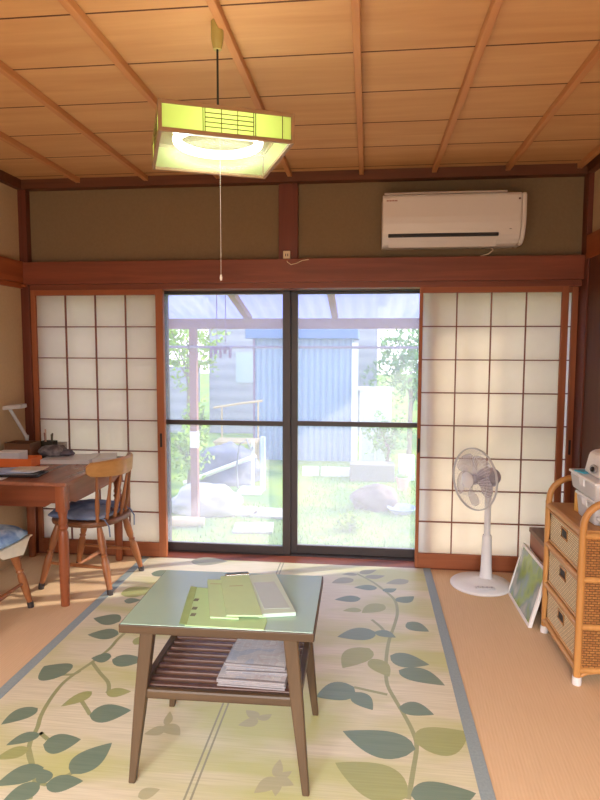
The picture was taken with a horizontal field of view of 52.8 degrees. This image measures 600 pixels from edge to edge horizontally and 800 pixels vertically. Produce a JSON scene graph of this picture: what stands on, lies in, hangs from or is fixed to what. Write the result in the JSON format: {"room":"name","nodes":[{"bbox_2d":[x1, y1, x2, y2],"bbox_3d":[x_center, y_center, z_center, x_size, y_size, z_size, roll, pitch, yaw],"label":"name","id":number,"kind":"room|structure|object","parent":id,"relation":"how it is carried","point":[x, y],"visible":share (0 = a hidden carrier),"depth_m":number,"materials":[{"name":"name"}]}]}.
{"room":"traditional dwelling","nodes":[
{"label":"traditional dwelling","id":0,"kind":"room"},
{"bbox_2d":[0,182,28,570],"bbox_3d":[-2.142,-0.006,1.555,0.100,2.600,5.450,1,5,6],"label":"wall","id":1,"kind":"structure","parent":0,"point":[11,344],"depth_m":3.83,"materials":[{"name":"beige paint"}]},
{"bbox_2d":[0,170,20,188],"bbox_3d":[-2.085,-1.160,1.305,0.040,0.058,5.160,1,5,6],"label":"trim","id":2,"kind":"structure","parent":1,"relation":"attached to","point":[7,179],"depth_m":3.75,"materials":[{"name":"brown wood"}]},
{"bbox_2d":[0,256,26,288],"bbox_3d":[-2.083,-0.593,1.363,0.045,0.172,5.180,1,5,6],"label":"trim","id":3,"kind":"structure","parent":1,"relation":"attached to","point":[11,270],"depth_m":3.79,"materials":[{"name":"red wood"}]},
{"bbox_2d":[17,190,38,552],"bbox_3d":[-1.809,-0.172,4.114,0.114,2.500,0.260,1,5,6],"label":"pillar","id":4,"kind":"structure","parent":0,"point":[23,198],"depth_m":3.96,"materials":[{"name":"red wood"}]},
{"bbox_2d":[39,551,513,572],"bbox_3d":[-0.055,1.192,4.041,3.530,0.304,0.245,1,5,6],"label":"trim","id":5,"kind":"structure","parent":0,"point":[171,554],"depth_m":3.97,"materials":[{"name":"red wood"}]},
{"bbox_2d":[0,0,599,182],"bbox_3d":[-0.348,-1.194,1.128,3.730,0.110,5.400,1,5,6],"label":"ceiling","id":6,"kind":"structure","parent":0,"point":[366,84],"depth_m":2.38,"materials":[{"name":"brown wood"}]},
{"bbox_2d":[151,19,294,280],"bbox_3d":[-0.273,-0.823,2.020,0.414,0.837,0.414,-1,5,-16],"label":"pendant lamp","id":7,"kind":"object","parent":6,"relation":"hanging from","point":[183,119],"visible":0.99,"depth_m":1.88,"materials":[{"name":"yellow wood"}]},
{"bbox_2d":[0,553,599,799],"bbox_3d":[-0.361,1.306,1.290,3.730,0.060,5.300,1,5,6],"label":"floor","id":8,"kind":"structure","parent":0,"point":[538,732],"depth_m":2.59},
{"bbox_2d":[0,556,33,607],"bbox_3d":[-1.636,0.746,3.000,0.442,0.763,0.493,1,5,8],"label":"chair","id":9,"kind":"object","parent":8,"relation":"on","point":[22,579],"visible":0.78,"depth_m":3.16,"materials":[{"name":"brown wood"}]},
{"bbox_2d":[0,534,31,559],"bbox_3d":[-1.615,0.745,2.989,0.409,0.087,0.380,1,5,8],"label":"seat","id":10,"kind":"object","parent":9,"relation":"on","point":[18,548],"visible":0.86,"depth_m":3.00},
{"bbox_2d":[0,524,27,548],"bbox_3d":[-1.606,0.671,2.966,0.450,0.062,0.420,1,5,8],"label":"seat cushion","id":11,"kind":"object","parent":10,"relation":"on","point":[9,534],"visible":1,"depth_m":2.98,"materials":[{"name":"blue fabric"}]},
{"bbox_2d":[0,456,123,606],"bbox_3d":[-1.520,0.734,3.613,0.690,0.680,0.800,1,5,6],"label":"desk","id":12,"kind":"object","parent":8,"relation":"on","point":[64,483],"visible":0.8,"depth_m":3.22,"materials":[{"name":"brown wood"}]},
{"bbox_2d":[2,403,28,439],"bbox_3d":[-1.825,0.196,3.849,0.224,0.351,0.175,1,5,6],"label":"desk lamp","id":13,"kind":"object","parent":12,"relation":"on","point":[16,406],"visible":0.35,"depth_m":3.81,"materials":[{"name":"white metal"}]},
{"bbox_2d":[0,455,41,466],"bbox_3d":[-1.700,0.366,3.628,0.250,0.050,0.130,0,5,3],"label":"storage box","id":14,"kind":"object","parent":12,"relation":"on","point":[33,460],"visible":0.72,"depth_m":3.56,"materials":[{"name":"orange plastic"}]},
{"bbox_2d":[0,450,27,458],"bbox_3d":[-1.730,0.347,3.629,0.150,0.080,0.100,0,5,3],"label":"carton","id":15,"kind":"object","parent":14,"relation":"in","point":[4,454],"visible":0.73,"depth_m":3.58,"materials":[{"name":"white paper"}]},
{"bbox_2d":[4,440,40,454],"bbox_3d":[-1.727,0.319,3.771,0.170,0.118,0.120,1,5,6],"label":"box","id":16,"kind":"object","parent":12,"relation":"on","point":[32,447],"visible":0.54,"depth_m":3.71,"materials":[{"name":"brown wood"}]},
{"bbox_2d":[0,471,48,477],"bbox_3d":[-1.541,0.408,3.344,0.250,0.014,0.140,0,5,1],"label":"tablet","id":17,"kind":"object","parent":12,"relation":"on","point":[39,473],"visible":0.7,"depth_m":3.29,"materials":[{"name":"black plastic"}]},
{"bbox_2d":[0,471,26,472],"bbox_3d":[-1.577,0.397,3.377,0.170,0.003,0.100,-1,5,-8],"label":"letter","id":18,"kind":"object","parent":17,"relation":"on","point":[3,471],"visible":0.35,"depth_m":3.33,"materials":[{"name":"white paper"}]},
{"bbox_2d":[7,470,40,472],"bbox_3d":[-1.536,0.392,3.387,0.170,0.003,0.100,1,5,12],"label":"letter","id":19,"kind":"object","parent":18,"relation":"on","point":[27,471],"visible":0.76,"depth_m":3.35,"materials":[{"name":"white paper"}]},
{"bbox_2d":[0,467,22,471],"bbox_3d":[-1.605,0.388,3.400,0.170,0.003,0.100,-1,5,-17],"label":"letter","id":20,"kind":"object","parent":19,"relation":"on","point":[7,468],"visible":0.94,"depth_m":3.38,"materials":[{"name":"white paper"}]},
{"bbox_2d":[11,466,48,470],"bbox_3d":[-1.514,0.384,3.399,0.170,0.003,0.100,0,5,-2],"label":"letter","id":21,"kind":"object","parent":20,"relation":"on","point":[21,468],"visible":1,"depth_m":3.39,"materials":[{"name":"beige paper"}]},
{"bbox_2d":[41,440,57,457],"bbox_3d":[-1.619,0.316,3.897,0.088,0.105,0.068,1,5,6],"label":"pen holder","id":22,"kind":"object","parent":12,"relation":"on","point":[48,442],"visible":0.23,"depth_m":3.87,"materials":[{"name":"black plastic"}]},
{"bbox_2d":[58,442,66,447],"bbox_3d":[-1.563,0.319,3.955,0.062,0.088,0.052,1,5,6],"label":"box","id":23,"kind":"object","parent":12,"relation":"on","point":[59,443],"visible":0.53,"depth_m":3.94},
{"bbox_2d":[40,454,99,463],"bbox_3d":[-1.428,0.367,3.769,0.302,0.026,0.212,0,5,-1],"label":"magazine","id":24,"kind":"object","parent":12,"relation":"on","point":[76,458],"visible":0.81,"depth_m":3.68,"materials":[{"name":"white paper"}]},
{"bbox_2d":[37,445,74,456],"bbox_3d":[-1.528,0.317,3.795,0.227,0.075,0.105,0,5,-1],"label":"pouch","id":25,"kind":"object","parent":24,"relation":"on","point":[47,450],"visible":1,"depth_m":3.77,"materials":[{"name":"grey fabric"}]},
{"bbox_2d":[92,452,116,462],"bbox_3d":[-1.245,0.364,3.834,0.157,0.022,0.212,-1,5,-14],"label":"magazine","id":26,"kind":"object","parent":12,"relation":"on","point":[103,456],"visible":0.69,"depth_m":3.77,"materials":[{"name":"white paper"}]},
{"bbox_2d":[38,452,143,595],"bbox_3d":[-1.231,0.698,3.586,0.493,0.763,0.442,2,5,16],"label":"chair","id":27,"kind":"object","parent":8,"relation":"on","point":[122,465],"visible":0.94,"depth_m":3.46,"materials":[{"name":"brown wood"}]},
{"bbox_2d":[48,499,134,536],"bbox_3d":[-1.234,0.683,3.584,0.420,0.150,0.385,2,5,16],"label":"seat cushion","id":28,"kind":"object","parent":27,"relation":"on","point":[80,509],"visible":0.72,"depth_m":3.48,"materials":[{"name":"blue fabric"}]},
{"bbox_2d":[0,556,495,799],"bbox_3d":[-0.261,1.164,2.567,1.871,0.008,2.774,1,5,6],"label":"rug","id":29,"kind":"object","parent":8,"relation":"on","point":[394,720],"visible":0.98,"depth_m":2.27,"materials":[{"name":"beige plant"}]},
{"bbox_2d":[119,570,322,796],"bbox_3d":[-0.236,0.937,2.083,0.604,0.531,0.464,1,5,6],"label":"table","id":30,"kind":"object","parent":29,"relation":"on","point":[188,667],"visible":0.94,"depth_m":1.91,"materials":[{"name":"brown wood"}]},
{"bbox_2d":[179,586,266,629],"bbox_3d":[-0.248,0.677,1.983,0.314,0.004,0.293,1,5,6],"label":"folder","id":31,"kind":"object","parent":30,"relation":"on","point":[196,612],"visible":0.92,"depth_m":1.89,"materials":[{"name":"green"}]},
{"bbox_2d":[207,579,238,619],"bbox_3d":[-0.263,0.667,2.037,0.099,0.006,0.333,-1,5,-8],"label":"booklet","id":32,"kind":"object","parent":31,"relation":"on","point":[215,594],"visible":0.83,"depth_m":2.00,"materials":[{"name":"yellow paper"}]},
{"bbox_2d":[220,575,261,616],"bbox_3d":[-0.204,0.660,2.046,0.110,0.006,0.348,-1,5,-11],"label":"booklet","id":33,"kind":"object","parent":32,"relation":"on","point":[240,600],"visible":1,"depth_m":2.02,"materials":[{"name":"yellow paper"}]},
{"bbox_2d":[225,571,248,575],"bbox_3d":[-0.233,0.648,2.240,0.090,0.018,0.016,-1,5,-10],"label":"case","id":34,"kind":"object","parent":30,"relation":"on","point":[247,572],"visible":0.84,"depth_m":2.23,"materials":[{"name":"silver metal"}]},
{"bbox_2d":[217,644,287,690],"bbox_3d":[-0.141,0.887,2.018,0.222,0.025,0.234,1,5,7],"label":"newspaper","id":35,"kind":"object","parent":30,"relation":"on","point":[266,682],"visible":0.41,"depth_m":1.91,"materials":[{"name":"grey paper"}]},
{"bbox_2d":[225,667,286,675],"bbox_3d":[-0.132,0.867,2.035,0.203,0.011,0.203,1,5,5],"label":"newspaper","id":36,"kind":"object","parent":35,"relation":"on","point":[229,670],"visible":0.25,"depth_m":1.94,"materials":[{"name":"white paper"}]},
{"bbox_2d":[224,639,286,670],"bbox_3d":[-0.132,0.854,2.047,0.205,0.014,0.202,1,5,9],"label":"newspaper","id":37,"kind":"object","parent":36,"relation":"on","point":[245,653],"visible":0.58,"depth_m":2.02,"materials":[{"name":"grey paper"}]},
{"bbox_2d":[249,573,295,617],"bbox_3d":[-0.105,0.664,2.071,0.118,0.014,0.344,-1,5,-12],"label":"book","id":38,"kind":"object","parent":30,"relation":"on","point":[273,601],"visible":0.9,"depth_m":2.03,"materials":[{"name":"white paper"}]},
{"bbox_2d":[450,448,509,596],"bbox_3d":[1.060,0.680,3.507,0.348,0.820,0.368,1,5,6],"label":"electric fan","id":39,"kind":"object","parent":8,"relation":"on","point":[483,583],"visible":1,"depth_m":3.49,"materials":[{"name":"white plastic"}]},
{"bbox_2d":[452,448,496,510],"bbox_3d":[0.975,0.454,3.453,0.050,0.361,0.361,-2,5,-26],"label":"grille","id":40,"kind":"object","parent":39,"relation":"attached to","point":[486,478],"depth_m":3.46,"materials":[{"name":"metal"}]},
{"bbox_2d":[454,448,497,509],"bbox_3d":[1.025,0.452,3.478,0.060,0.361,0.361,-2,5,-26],"label":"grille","id":41,"kind":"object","parent":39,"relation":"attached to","point":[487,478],"depth_m":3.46,"materials":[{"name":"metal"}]},
{"bbox_2d":[508,543,542,627],"bbox_3d":[1.206,0.972,3.213,0.095,0.298,0.440,1,5,6],"label":"picture frame","id":42,"kind":"object","parent":8,"relation":"on","point":[525,587],"visible":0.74,"depth_m":3.19,"materials":[{"name":"white plastic"}]},
{"bbox_2d":[529,527,544,613],"bbox_3d":[1.393,0.924,3.182,0.270,0.392,0.410,1,5,6],"label":"wooden box","id":43,"kind":"object","parent":8,"relation":"on","point":[536,533],"visible":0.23,"depth_m":3.25,"materials":[{"name":"brown wood"}]},
{"bbox_2d":[540,475,599,685],"bbox_3d":[1.339,0.766,2.686,0.373,0.790,0.504,1,5,6],"label":"drawers","id":44,"kind":"object","parent":8,"relation":"on","point":[570,611],"visible":0.98,"depth_m":2.58,"materials":[{"name":"wicker"}]},
{"bbox_2d":[551,502,599,532],"bbox_3d":[1.340,0.519,2.665,0.335,0.014,0.458,1,5,6],"label":"shelf","id":45,"kind":"object","parent":44,"relation":"attached to","point":[566,512],"depth_m":2.66,"materials":[{"name":"wood"}]},
{"bbox_2d":[574,489,577,511],"bbox_3d":[1.269,0.453,2.737,0.044,0.104,0.036,0,5,1],"label":"packet","id":46,"kind":"object","parent":45,"relation":"on","point":[575,497],"visible":0.23,"depth_m":2.74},
{"bbox_2d":[575,490,599,525],"bbox_3d":[1.333,0.463,2.590,0.233,0.108,0.208,1,5,5],"label":"plastic bin","id":47,"kind":"object","parent":45,"relation":"on","point":[584,502],"visible":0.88,"depth_m":2.58,"materials":[{"name":"plastic"}]},
{"bbox_2d":[569,468,599,501],"bbox_3d":[1.329,0.367,2.592,0.243,0.083,0.323,1,5,6],"label":"plastic bin","id":48,"kind":"object","parent":47,"relation":"on","point":[588,484],"visible":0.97,"depth_m":2.56,"materials":[{"name":"plastic"}]},
{"bbox_2d":[574,469,588,473],"bbox_3d":[1.258,0.315,2.666,0.064,0.006,0.068,-1,5,-11],"label":"packet","id":49,"kind":"object","parent":48,"relation":"on","point":[583,471],"visible":0.51,"depth_m":2.66,"materials":[{"name":"teal plastic"}]},
{"bbox_2d":[585,449,599,478],"bbox_3d":[1.313,0.273,2.581,0.172,0.105,0.180,1,5,6],"label":"dispenser","id":50,"kind":"object","parent":48,"relation":"on","point":[592,467],"visible":1,"depth_m":2.58,"materials":[{"name":"white plastic"}]},
{"bbox_2d":[29,177,583,261],"bbox_3d":[-0.052,-1.139,3.806,3.770,0.810,0.100,1,5,6],"label":"wall","id":51,"kind":"structure","parent":0,"point":[337,220],"depth_m":3.79,"materials":[{"name":"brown paint"}]},
{"bbox_2d":[30,289,167,556],"bbox_3d":[-1.322,0.160,3.991,0.893,1.752,0.032,1,5,6],"label":"door","id":52,"kind":"structure","parent":51,"relation":"in","point":[98,356],"depth_m":3.98,"materials":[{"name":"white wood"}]},
{"bbox_2d":[164,321,167,522],"bbox_3d":[-1.320,0.156,4.033,0.872,1.752,0.032,1,5,6],"label":"door","id":53,"kind":"structure","parent":51,"relation":"in","point":[164,321],"depth_m":4.00,"materials":[{"name":"brown wood"}]},
{"bbox_2d":[279,183,298,258],"bbox_3d":[-0.071,-1.101,3.741,0.120,0.460,0.038,1,5,6],"label":"trim","id":54,"kind":"structure","parent":51,"relation":"attached to","point":[288,192],"depth_m":3.72,"materials":[{"name":"red wood"}]},
{"bbox_2d":[164,289,419,560],"bbox_3d":[-0.021,0.174,4.004,3.480,1.780,0.090,1,5,6],"label":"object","id":55,"kind":"structure","parent":51,"relation":"in","point":[285,548],"depth_m":4.01,"materials":[{"name":"brown metal"}]},
{"bbox_2d":[165,295,171,540],"bbox_3d":[-1.313,0.147,4.169,0.855,1.742,0.035,1,5,6],"label":"window frame","id":56,"kind":"structure","parent":55,"relation":"attached to","point":[166,296],"depth_m":4.11,"materials":[{"name":"brown metal"}]},
{"bbox_2d":[291,291,419,557],"bbox_3d":[0.379,0.168,3.982,0.891,1.742,0.035,1,5,6],"label":"window","id":57,"kind":"structure","parent":55,"relation":"attached to","point":[295,547],"depth_m":4.00,"materials":[{"name":"brown metal"}]},
{"bbox_2d":[283,251,308,264],"bbox_3d":[-0.028,-0.871,3.704,0.167,0.091,0.040,2,5,24],"label":"wall socket","id":58,"kind":"object","parent":51,"relation":"attached to","point":[286,254],"visible":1,"depth_m":3.72,"materials":[{"name":"beige plastic"}]},
{"bbox_2d":[16,163,587,191],"bbox_3d":[-0.061,-1.357,3.702,3.530,0.058,0.070,1,5,6],"label":"trim","id":59,"kind":"structure","parent":51,"relation":"attached to","point":[568,169],"depth_m":3.66,"materials":[{"name":"brown wood"}]},
{"bbox_2d":[22,255,584,284],"bbox_3d":[-0.062,-0.799,3.751,3.530,0.142,0.068,1,5,6],"label":"trim","id":60,"kind":"structure","parent":51,"relation":"attached to","point":[525,267],"depth_m":3.70,"materials":[{"name":"red wood"}]},
{"bbox_2d":[30,280,581,294],"bbox_3d":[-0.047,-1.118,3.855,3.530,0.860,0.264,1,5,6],"label":"trim","id":61,"kind":"structure","parent":51,"relation":"attached to","point":[572,283],"depth_m":3.77,"materials":[{"name":"red wood"}]},
{"bbox_2d":[381,190,526,255],"bbox_3d":[0.887,-1.021,3.550,0.805,0.345,0.218,1,5,6],"label":"air conditioner","id":62,"kind":"object","parent":51,"relation":"attached to","point":[484,219],"visible":1,"depth_m":3.46,"materials":[{"name":"white plastic"}]},
{"bbox_2d":[384,190,507,194],"bbox_3d":[0.832,-1.184,3.492,0.685,0.010,0.117,1,5,6],"label":"grille","id":63,"kind":"object","parent":62,"relation":"attached to","point":[484,192],"depth_m":3.43,"materials":[{"name":"white plastic"}]},
{"bbox_2d":[414,286,569,571],"bbox_3d":[1.162,0.191,3.716,0.871,1.752,0.032,1,5,6],"label":"door","id":64,"kind":"structure","parent":51,"relation":"in","point":[492,361],"depth_m":3.71,"materials":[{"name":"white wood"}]},
{"bbox_2d":[561,287,578,502],"bbox_3d":[1.234,0.188,3.750,0.870,1.752,0.032,1,5,6],"label":"door","id":65,"kind":"structure","parent":51,"relation":"in","point":[573,291],"depth_m":3.68,"materials":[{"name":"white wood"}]},
{"bbox_2d":[570,173,594,502],"bbox_3d":[1.710,-0.122,3.649,0.089,2.500,0.170,1,5,6],"label":"pillar","id":66,"kind":"structure","parent":0,"point":[588,200],"depth_m":3.58,"materials":[{"name":"red wood"}]},
{"bbox_2d":[592,169,599,231],"bbox_3d":[1.466,0.038,1.155,0.100,2.600,5.450,1,5,6],"label":"wall","id":67,"kind":"structure","parent":0,"point":[596,203],"depth_m":3.43,"materials":[{"name":"beige paint"}]},
{"bbox_2d":[576,254,599,468],"bbox_3d":[1.611,0.169,3.109,0.034,1.890,0.950,1,5,6],"label":"door","id":68,"kind":"structure","parent":67,"relation":"in","point":[589,398],"depth_m":3.42,"materials":[{"name":"brown wood"}]},
{"bbox_2d":[586,229,599,258],"bbox_3d":[1.387,-0.667,0.953,0.030,0.140,5.150,1,5,6],"label":"trim","id":69,"kind":"structure","parent":67,"relation":"attached to","point":[593,239],"depth_m":3.39,"materials":[{"name":"red wood"}]},
{"bbox_2d":[587,154,599,172],"bbox_3d":[1.383,-1.117,0.915,0.040,0.058,5.150,1,5,6],"label":"trim","id":70,"kind":"structure","parent":67,"relation":"attached to","point":[594,164],"depth_m":3.39,"materials":[{"name":"brown wood"}]},
{"label":"outside","id":71,"kind":"structure","parent":0,"visible":0},
{"bbox_2d":[171,373,417,547],"bbox_3d":[2.644,-0.076,23.840,60.000,0.200,39.740,1,5,6],"label":"ground","id":72,"kind":"structure","parent":71,"point":[272,496],"depth_m":7.19,"materials":[{"name":"green plant"}]},
{"bbox_2d":[170,366,199,432],"bbox_3d":[-3.502,-0.018,12.880,2.800,1.500,0.100,1,5,6],"label":"fence","id":73,"kind":"object","parent":72,"relation":"on","point":[178,401],"visible":0.02,"depth_m":12.78,"materials":[{"name":"grey"}]},
{"bbox_2d":[172,516,204,526],"bbox_3d":[-1.278,1.249,6.217,0.594,0.115,0.110,0,5,-4],"label":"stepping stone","id":74,"kind":"object","parent":72,"relation":"on","point":[178,521],"visible":0.57,"depth_m":6.19,"materials":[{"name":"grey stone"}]},
{"bbox_2d":[171,419,214,483],"bbox_3d":[-1.395,0.711,7.578,0.660,0.960,0.625,1,5,6],"label":"bush","id":75,"kind":"object","parent":72,"relation":"on","point":[185,454],"visible":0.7,"depth_m":7.52,"materials":[{"name":"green plant"}]},
{"bbox_2d":[180,396,209,446],"bbox_3d":[-1.551,0.459,8.987,0.437,1.223,0.526,1,5,6],"label":"bush","id":76,"kind":"object","parent":72,"relation":"on","point":[201,432],"visible":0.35,"depth_m":8.93,"materials":[{"name":"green plant"}]},
{"bbox_2d":[169,329,231,444],"bbox_3d":[-1.796,-0.364,9.657,1.531,2.748,1.167,1,5,6],"label":"tree","id":77,"kind":"object","parent":72,"relation":"on","point":[172,332],"visible":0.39,"depth_m":9.53,"materials":[{"name":"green plant"}]},
{"bbox_2d":[172,483,243,517],"bbox_3d":[-1.057,1.102,6.777,0.866,0.314,0.497,1,5,6],"label":"rock","id":78,"kind":"object","parent":72,"relation":"on","point":[220,500],"visible":0.84,"depth_m":6.61,"materials":[{"name":"grey stone"}]},
{"bbox_2d":[183,441,265,485],"bbox_3d":[-1.030,0.849,8.325,1.139,0.546,0.822,1,5,6],"label":"pile","id":79,"kind":"object","parent":72,"relation":"on","point":[221,470],"visible":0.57,"depth_m":8.09,"materials":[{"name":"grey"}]},
{"bbox_2d":[213,400,262,461],"bbox_3d":[-0.995,0.523,9.327,0.785,1.038,0.428,1,5,6],"label":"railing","id":80,"kind":"object","parent":72,"relation":"on","point":[221,440],"visible":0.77,"depth_m":9.44,"materials":[{"name":"white wood"}]},
{"bbox_2d":[234,506,257,516],"bbox_3d":[-0.604,1.247,6.765,0.260,0.030,0.340,0,5,-5],"label":"stepping stone","id":81,"kind":"object","parent":72,"relation":"on","point":[246,511],"visible":0.74,"depth_m":6.71,"materials":[{"name":"stone"}]},
{"bbox_2d":[236,436,265,494],"bbox_3d":[-0.650,0.831,7.715,0.372,0.700,0.320,1,5,6],"label":"standpipe","id":82,"kind":"object","parent":72,"relation":"on","point":[244,490],"visible":0.98,"depth_m":7.79,"materials":[{"name":"white metal"}]},
{"bbox_2d":[237,486,263,494],"bbox_3d":[-0.626,1.155,7.729,0.300,0.050,0.300,1,5,6],"label":"tray","id":83,"kind":"object","parent":82,"relation":"on","point":[244,490],"depth_m":7.62,"materials":[{"name":"white concrete"}]},
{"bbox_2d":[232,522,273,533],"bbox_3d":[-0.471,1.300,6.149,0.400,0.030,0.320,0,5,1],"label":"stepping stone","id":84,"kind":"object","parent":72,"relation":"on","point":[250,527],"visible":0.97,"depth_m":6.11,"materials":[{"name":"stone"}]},
{"bbox_2d":[250,507,282,519],"bbox_3d":[-0.299,1.254,6.701,0.420,0.030,0.340,1,5,15],"label":"stepping stone","id":85,"kind":"object","parent":72,"relation":"on","point":[275,513],"visible":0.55,"depth_m":6.63,"materials":[{"name":"stone"}]},
{"bbox_2d":[209,329,377,435],"bbox_3d":[0.049,-1.574,14.785,4.200,4.300,4.800,1,5,6],"label":"house","id":86,"kind":"structure","parent":72,"relation":"on","point":[234,383],"depth_m":13.01,"materials":[{"name":"grey"}]},
{"bbox_2d":[168,294,419,516],"bbox_3d":[-0.157,0.038,5.305,4.920,2.690,2.390,1,5,6],"label":"canopy","id":87,"kind":"object","parent":72,"relation":"on","point":[193,313],"visible":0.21,"depth_m":6.03,"materials":[{"name":"white plastic"}]},
{"bbox_2d":[210,295,231,357],"bbox_3d":[-0.657,-0.915,5.023,0.180,1.130,0.082,1,5,6],"label":"hanger","id":88,"kind":"object","parent":87,"relation":"hanging from","point":[225,348],"visible":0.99,"depth_m":5.03,"materials":[{"name":"plastic"}]},
{"bbox_2d":[169,344,418,349],"bbox_3d":[0.044,-0.523,6.016,4.548,0.056,0.150,1,5,6],"label":"pole","id":89,"kind":"object","parent":87,"relation":"attached to","point":[188,346],"visible":0.38,"depth_m":5.94,"materials":[{"name":"metal"}]},
{"bbox_2d":[245,329,359,461],"bbox_3d":[0.126,-0.139,10.646,1.800,2.140,2.020,1,5,6],"label":"garden shed","id":90,"kind":"object","parent":72,"relation":"on","point":[327,378],"visible":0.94,"depth_m":9.84,"materials":[{"name":"blue metal"}]},
{"bbox_2d":[302,466,318,475],"bbox_3d":[0.156,1.033,8.783,0.240,0.120,0.140,1,5,6],"label":"block","id":91,"kind":"object","parent":72,"relation":"on","point":[306,470],"visible":1,"depth_m":8.72,"materials":[{"name":"white concrete"}]},
{"bbox_2d":[321,467,349,476],"bbox_3d":[0.534,1.038,8.741,0.460,0.120,0.140,1,5,6],"label":"block","id":92,"kind":"object","parent":72,"relation":"on","point":[325,471],"visible":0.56,"depth_m":8.68,"materials":[{"name":"white concrete"}]},
{"bbox_2d":[332,510,363,531],"bbox_3d":[0.507,1.227,6.135,0.315,0.208,0.339,-3,6,-34],"label":"shrub","id":93,"kind":"object","parent":72,"relation":"on","point":[348,521],"visible":1,"depth_m":6.08,"materials":[{"name":"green plant"}]},
{"bbox_2d":[349,461,394,482],"bbox_3d":[1.009,1.001,8.483,0.620,0.240,0.300,1,5,6],"label":"concrete block","id":94,"kind":"object","parent":72,"relation":"on","point":[383,471],"visible":1,"depth_m":8.34,"materials":[{"name":"white concrete"}]},
{"bbox_2d":[350,484,397,511],"bbox_3d":[0.854,1.140,7.003,0.564,0.368,0.439,1,5,6],"label":"rock","id":95,"kind":"object","parent":72,"relation":"on","point":[373,497],"visible":0.88,"depth_m":6.85,"materials":[{"name":"grey stone"}]},
{"bbox_2d":[358,386,393,460],"bbox_3d":[1.173,0.420,9.450,0.540,1.235,0.410,1,5,6],"label":"cabinet","id":96,"kind":"object","parent":72,"relation":"on","point":[372,399],"visible":0.56,"depth_m":9.25,"materials":[{"name":"white plastic"}]},
{"bbox_2d":[361,410,414,461],"bbox_3d":[1.291,0.611,8.939,0.816,0.946,0.602,1,5,6],"label":"bush","id":97,"kind":"object","parent":72,"relation":"on","point":[386,440],"visible":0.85,"depth_m":8.87,"materials":[{"name":"green plant"}]},
{"bbox_2d":[360,329,418,453],"bbox_3d":[1.851,-0.292,10.247,1.685,2.527,1.297,1,5,6],"label":"tree","id":98,"kind":"object","parent":72,"relation":"on","point":[403,361],"visible":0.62,"depth_m":10.15,"materials":[{"name":"green plant"}]},
{"bbox_2d":[387,503,414,515],"bbox_3d":[1.138,1.232,6.771,0.330,0.070,0.330,1,5,6],"label":"basin","id":99,"kind":"object","parent":72,"relation":"on","point":[396,510],"visible":0.89,"depth_m":6.83,"materials":[{"name":"white stone"}]},
{"bbox_2d":[395,473,409,491],"bbox_3d":[1.330,1.060,7.846,0.184,0.233,0.184,1,5,6],"label":"flower pot","id":100,"kind":"object","parent":72,"relation":"on","point":[402,479],"visible":0.99,"depth_m":7.79,"materials":[{"name":"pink ceramic"}]},
{"bbox_2d":[386,329,418,371],"bbox_3d":[2.849,-0.642,12.040,2.273,2.926,1.702,1,5,6],"label":"tree","id":101,"kind":"object","parent":72,"relation":"on","point":[386,329],"visible":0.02,"depth_m":11.89,"materials":[{"name":"green plant"}]},
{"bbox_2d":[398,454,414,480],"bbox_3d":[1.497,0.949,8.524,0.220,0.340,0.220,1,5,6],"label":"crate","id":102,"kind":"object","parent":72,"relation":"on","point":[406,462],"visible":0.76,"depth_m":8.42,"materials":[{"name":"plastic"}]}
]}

